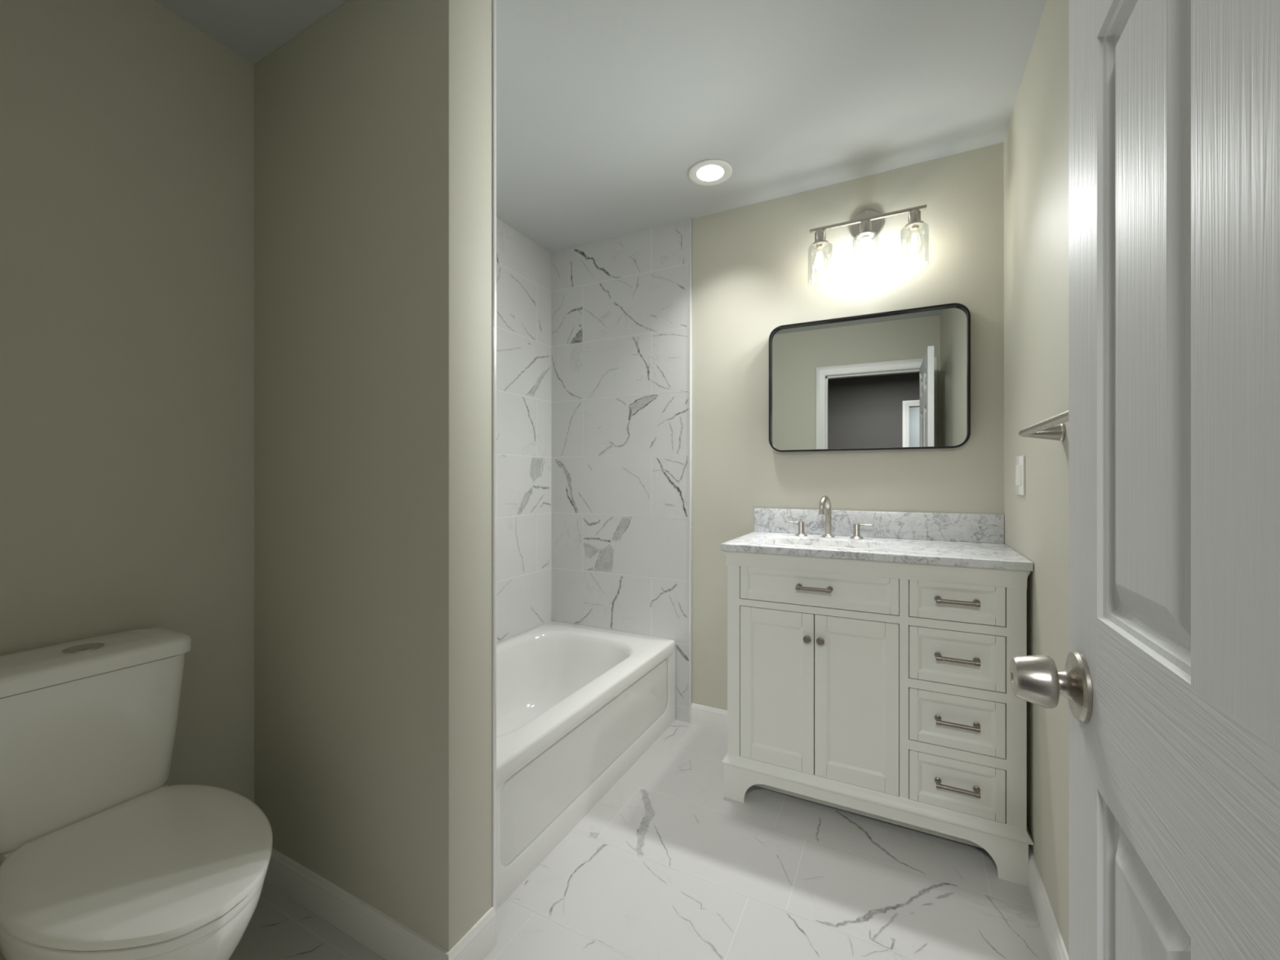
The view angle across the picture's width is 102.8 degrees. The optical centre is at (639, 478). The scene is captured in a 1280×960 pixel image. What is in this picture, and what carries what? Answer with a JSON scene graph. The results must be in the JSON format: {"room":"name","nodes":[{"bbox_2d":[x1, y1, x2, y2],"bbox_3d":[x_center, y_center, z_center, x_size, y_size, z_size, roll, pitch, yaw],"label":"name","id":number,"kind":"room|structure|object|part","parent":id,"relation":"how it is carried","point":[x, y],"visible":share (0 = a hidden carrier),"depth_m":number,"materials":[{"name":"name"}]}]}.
{"room":"bathroom","nodes":[
{"label":"bathroom","id":0,"kind":"room"},
{"bbox_2d":[0,0,551,959],"bbox_3d":[-1.081,-0.038,1.834,0.110,2.645,2.375,0,0,27],"label":"wall","id":1,"kind":"structure","parent":0,"point":[127,129],"depth_m":1.34,"materials":[{"name":"beige paint"}]},
{"bbox_2d":[254,0,492,951],"bbox_3d":[-0.775,-0.038,1.430,0.824,2.445,0.141,0,0,27],"label":"wall partition","id":2,"kind":"structure","parent":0,"point":[373,123],"depth_m":1.30,"materials":[{"name":"beige paint"}]},
{"bbox_2d":[264,847,496,959],"bbox_3d":[-0.767,1.138,1.418,0.824,0.094,0.154,0,0,27],"label":"baseboard","id":3,"kind":"structure","parent":2,"relation":"attached to","point":[383,935],"depth_m":1.30,"materials":[{"name":"white paint"}]},
{"bbox_2d":[492,0,496,917],"bbox_3d":[-0.374,-0.038,1.310,0.007,2.445,0.012,0,0,27],"label":"trim","id":4,"kind":"structure","parent":2,"relation":"attached to","point":[494,2],"depth_m":1.31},
{"bbox_2d":[154,0,1046,253],"bbox_3d":[-0.111,-1.310,1.336,2.092,0.100,2.375,0,0,27],"label":"ceiling","id":5,"kind":"structure","parent":0,"point":[606,109],"depth_m":1.67,"materials":[{"name":"white paint"}]},
{"bbox_2d":[688,159,732,186],"bbox_3d":[0.289,-1.257,2.104,0.178,0.007,0.178,0,0,27],"label":"recessed light","id":6,"kind":"object","parent":5,"relation":"in","point":[708,172],"visible":1,"depth_m":2.10,"materials":[{"name":"white paint"}]},
{"bbox_2d":[228,719,1050,959],"bbox_3d":[-0.088,1.234,1.380,2.292,0.100,2.475,0,0,27],"label":"floor","id":7,"kind":"structure","parent":0,"point":[664,865],"depth_m":1.47,"materials":[{"name":"tile"}]},
{"bbox_2d":[0,626,272,959],"bbox_3d":[-1.031,0.782,1.047,0.693,0.806,0.370,0,0,27],"label":"toilet","id":8,"kind":"object","parent":7,"relation":"on","point":[101,858],"visible":1,"depth_m":1.04,"materials":[{"name":"white ceramic"}]},
{"bbox_3d":[-1.264,0.594,1.157,0.177,0.328,0.330,0,0,27],"label":"tank","id":9,"kind":"part","parent":8,"relation":"part of","materials":[{"name":"white ceramic"}]},
{"bbox_3d":[-1.258,0.405,1.155,0.190,0.044,0.346,0,0,27],"label":"tank lid","id":10,"kind":"part","parent":8,"relation":"part of","materials":[{"name":"white ceramic"}]},
{"bbox_3d":[-0.973,0.986,1.017,0.531,0.397,0.357,0,0,27],"label":"bowl","id":11,"kind":"part","parent":8,"relation":"part of","materials":[{"name":"white ceramic"}]},
{"bbox_3d":[-0.971,0.777,1.016,0.542,0.022,0.367,0,0,27],"label":"seat","id":12,"kind":"part","parent":8,"relation":"part of","materials":[{"name":"white plastic"}]},
{"bbox_3d":[-0.965,0.751,1.013,0.545,0.025,0.370,0,0,27],"label":"seat lid","id":13,"kind":"part","parent":8,"relation":"part of","materials":[{"name":"white plastic"}]},
{"bbox_2d":[496,621,675,910],"bbox_3d":[-0.460,0.988,2.099,0.753,0.393,1.316,0,0,27],"label":"bathtub","id":14,"kind":"object","parent":7,"relation":"on","point":[577,706],"visible":0.52,"depth_m":1.97,"materials":[{"name":"white ceramic"}]},
{"bbox_2d":[721,551,1033,886],"bbox_3d":[0.825,0.726,1.892,0.931,0.917,0.503,0,0,27],"label":"vanity cabinet","id":15,"kind":"object","parent":7,"relation":"on","point":[878,690],"visible":0.98,"depth_m":1.66,"materials":[{"name":"white paint"}]},
{"bbox_3d":[0.488,0.746,1.830,0.259,0.554,0.017,0,0,27],"label":"cabinet door","id":16,"kind":"part","parent":15,"relation":"part of","materials":[{"name":"white paint"}]},
{"bbox_3d":[0.577,0.553,1.762,0.027,0.027,0.024,0,0,27],"label":"cabinet knob","id":17,"kind":"part","parent":15,"relation":"part of","materials":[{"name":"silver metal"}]},
{"bbox_3d":[0.594,0.377,1.750,0.120,0.018,0.040,0,0,27],"label":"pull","id":18,"kind":"part","parent":15,"relation":"part of","materials":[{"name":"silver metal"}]},
{"bbox_3d":[0.605,0.377,1.770,0.521,0.126,0.017,0,0,27],"label":"drawer","id":19,"kind":"part","parent":15,"relation":"part of","materials":[{"name":"white paint"}]},
{"bbox_3d":[0.615,0.553,1.742,0.027,0.027,0.024,0,0,27],"label":"cabinet knob","id":20,"kind":"part","parent":15,"relation":"part of","materials":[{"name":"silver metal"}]},
{"bbox_3d":[0.721,0.746,1.710,0.258,0.554,0.017,0,0,27],"label":"cabinet door","id":21,"kind":"part","parent":15,"relation":"part of","materials":[{"name":"white paint"}]},
{"bbox_3d":[0.768,1.122,1.778,0.842,0.085,0.016,0,0,27],"label":"rail","id":22,"kind":"part","parent":15,"relation":"part of","materials":[{"name":"white paint"}]},
{"bbox_2d":[720,531,1033,571],"bbox_3d":[0.829,0.254,1.906,0.938,0.026,0.500,0,0,27],"label":"countertop","id":23,"kind":"structure","parent":15,"relation":"on","point":[944,553],"depth_m":1.77,"materials":[{"name":"stone"}]},
{"bbox_2d":[773,543,873,549],"bbox_3d":[0.681,0.323,1.921,0.424,0.110,0.254,0,0,27],"label":"sink basin","id":24,"kind":"object","parent":23,"relation":"in","point":[773,544],"visible":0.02,"depth_m":2.02,"materials":[{"name":"white ceramic"}]},
{"bbox_2d":[786,495,873,538],"bbox_3d":[0.762,0.155,2.080,0.341,0.173,0.126,0,0,27],"label":"faucet","id":25,"kind":"object","parent":23,"relation":"on","point":[824,500],"visible":1,"depth_m":2.10,"materials":[{"name":"silver metal"}]},
{"bbox_3d":[0.650,0.186,2.179,0.052,0.007,0.013,0,0,27],"label":"lever","id":26,"kind":"part","parent":25,"relation":"part of","materials":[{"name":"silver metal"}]},
{"bbox_3d":[0.682,0.212,2.162,0.051,0.060,0.051,0,0,27],"label":"handle","id":27,"kind":"part","parent":25,"relation":"part of","materials":[{"name":"silver metal"}]},
{"bbox_3d":[0.752,0.151,2.077,0.024,0.165,0.113,0,0,36],"label":"spout","id":28,"kind":"part","parent":25,"relation":"part of","materials":[{"name":"silver metal"}]},
{"bbox_3d":[0.778,0.235,2.113,0.053,0.012,0.053,0,0,27],"label":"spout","id":29,"kind":"part","parent":25,"relation":"part of","materials":[{"name":"silver metal"}]},
{"bbox_3d":[0.875,0.212,2.063,0.051,0.060,0.051,0,0,27],"label":"handle","id":30,"kind":"part","parent":25,"relation":"part of","materials":[{"name":"silver metal"}]},
{"bbox_3d":[0.907,0.186,2.047,0.052,0.007,0.013,0,0,27],"label":"lever","id":31,"kind":"part","parent":25,"relation":"part of","materials":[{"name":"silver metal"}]},
{"bbox_3d":[0.829,0.295,1.905,0.927,0.055,0.475,0,0,27],"label":"moulding","id":32,"kind":"part","parent":15,"relation":"part of","materials":[{"name":"white paint"}]},
{"bbox_3d":[0.829,1.040,1.899,0.931,0.034,0.485,0,0,27],"label":"moulding","id":33,"kind":"part","parent":15,"relation":"part of","materials":[{"name":"white paint"}]},
{"bbox_3d":[0.975,0.945,1.580,0.252,0.157,0.017,0,0,27],"label":"drawer","id":34,"kind":"part","parent":15,"relation":"part of","materials":[{"name":"white paint"}]},
{"bbox_3d":[0.968,0.944,1.558,0.120,0.018,0.040,0,0,27],"label":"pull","id":35,"kind":"part","parent":15,"relation":"part of","materials":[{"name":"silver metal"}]},
{"bbox_3d":[0.975,0.750,1.580,0.252,0.163,0.017,0,0,27],"label":"drawer","id":36,"kind":"part","parent":15,"relation":"part of","materials":[{"name":"white paint"}]},
{"bbox_3d":[0.968,0.749,1.558,0.120,0.018,0.040,0,0,27],"label":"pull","id":37,"kind":"part","parent":15,"relation":"part of","materials":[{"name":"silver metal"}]},
{"bbox_3d":[0.975,0.553,1.580,0.252,0.165,0.017,0,0,27],"label":"drawer","id":38,"kind":"part","parent":15,"relation":"part of","materials":[{"name":"white paint"}]},
{"bbox_3d":[0.968,0.552,1.558,0.120,0.018,0.040,0,0,27],"label":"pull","id":39,"kind":"part","parent":15,"relation":"part of","materials":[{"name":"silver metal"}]},
{"bbox_3d":[0.975,0.376,1.580,0.252,0.126,0.017,0,0,27],"label":"drawer","id":40,"kind":"part","parent":15,"relation":"part of","materials":[{"name":"white paint"}]},
{"bbox_3d":[0.968,0.375,1.558,0.120,0.018,0.040,0,0,27],"label":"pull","id":41,"kind":"part","parent":15,"relation":"part of","materials":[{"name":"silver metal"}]},
{"bbox_2d":[551,142,1004,722],"bbox_3d":[0.452,-0.038,2.432,2.292,2.645,0.110,0,0,27],"label":"wall","id":42,"kind":"structure","parent":0,"point":[755,272],"depth_m":2.42,"materials":[{"name":"beige paint"}]},
{"bbox_2d":[688,218,691,723],"bbox_3d":[0.245,-0.038,2.481,0.009,2.445,0.012,0,0,27],"label":"trim","id":43,"kind":"structure","parent":42,"relation":"attached to","point":[690,220],"depth_m":2.48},
{"bbox_2d":[690,702,727,732],"bbox_3d":[0.798,1.138,2.196,1.235,0.094,0.013,0,0,27],"label":"baseboard","id":44,"kind":"structure","parent":42,"relation":"attached to","point":[700,715],"depth_m":2.43,"materials":[{"name":"white paint"}]},
{"bbox_2d":[809,204,926,266],"bbox_3d":[0.907,-0.959,2.050,0.437,0.304,0.173,0,0,27],"label":"vanity light","id":45,"kind":"object","parent":42,"relation":"attached to","point":[866,226],"visible":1,"depth_m":2.03,"materials":[{"name":"silver metal"}]},
{"bbox_2d":[812,229,832,266],"bbox_3d":[0.738,-0.912,2.094,0.097,0.210,0.097,0,0,27],"label":"glass shade","id":46,"kind":"object","parent":45,"relation":"attached to","point":[820,242],"depth_m":2.08,"materials":[{"name":"clear glass"}]},
{"bbox_2d":[856,219,874,240],"bbox_3d":[0.889,-0.912,2.016,0.097,0.210,0.097,0,0,27],"label":"socket","id":47,"kind":"object","parent":45,"relation":"attached to","point":[865,233],"depth_m":2.00,"materials":[{"name":"silver metal"}]},
{"bbox_2d":[904,208,924,250],"bbox_3d":[1.041,-0.912,1.939,0.097,0.210,0.097,0,0,27],"label":"glass shade","id":48,"kind":"object","parent":45,"relation":"attached to","point":[914,222],"depth_m":1.93,"materials":[{"name":"clear glass"}]},
{"bbox_2d":[768,302,970,452],"bbox_3d":[0.918,-0.395,2.115,0.758,0.556,0.027,0,0,26],"label":"wall mirror","id":49,"kind":"object","parent":42,"relation":"attached to","point":[897,380],"visible":1,"depth_m":2.10,"materials":[{"name":"black mirror"}]},
{"bbox_2d":[754,507,1004,543],"bbox_3d":[0.940,0.188,2.119,0.934,0.106,0.020,0,0,27],"label":"backsplash","id":50,"kind":"structure","parent":42,"relation":"attached to","point":[966,527],"depth_m":2.06,"materials":[{"name":"stone"}]},
{"bbox_2d":[1004,0,1068,955],"bbox_3d":[0.864,-0.038,0.835,0.100,2.645,2.375,0,0,27],"label":"wall","id":51,"kind":"structure","parent":0,"point":[1036,141],"depth_m":1.40,"materials":[{"name":"beige paint"}]},
{"bbox_2d":[1015,455,1025,495],"bbox_3d":[1.211,-0.010,1.631,0.009,0.123,0.116,0,0,27],"label":"wall plate","id":52,"kind":"object","parent":51,"relation":"attached to","point":[1020,460],"visible":1,"depth_m":1.60,"materials":[{"name":"white plastic"}]},
{"bbox_2d":[1018,410,1068,441],"bbox_3d":[0.824,-0.109,0.959,0.083,0.045,0.645,0,0,27],"label":"towel bar","id":53,"kind":"object","parent":51,"relation":"attached to","point":[1053,428],"visible":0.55,"depth_m":1.19,"materials":[{"name":"silver metal"}]},
{"bbox_3d":[0.964,-0.109,1.225,0.077,0.045,0.045,0,0,27],"label":"post","id":54,"kind":"part","parent":53,"relation":"part of","materials":[{"name":"silver metal"}]},
{"bbox_2d":[1027,844,1068,959],"bbox_3d":[0.843,1.138,0.917,0.013,0.094,2.222,0,0,27],"label":"baseboard","id":55,"kind":"structure","parent":51,"relation":"attached to","point":[1055,947],"depth_m":1.32,"materials":[{"name":"white paint"}]},
{"bbox_3d":[-0.626,-0.038,0.333,2.092,2.445,0.120,0,0,27],"label":"wall","id":56,"kind":"structure","parent":0,"visible":0},
{"bbox_2d":[1009,0,1279,959],"bbox_3d":[0.405,0.161,0.323,0.174,2.023,0.771,0,0,27],"label":"door","id":57,"kind":"structure","parent":56,"relation":"in","point":[1170,680],"depth_m":0.42,"materials":[{"name":"paint"}]},
{"bbox_3d":[0.506,0.255,0.644,0.060,0.064,0.064,0,0,27],"label":"knob","id":58,"kind":"part","parent":57,"relation":"part of","materials":[{"name":"silver metal"}]}
]}

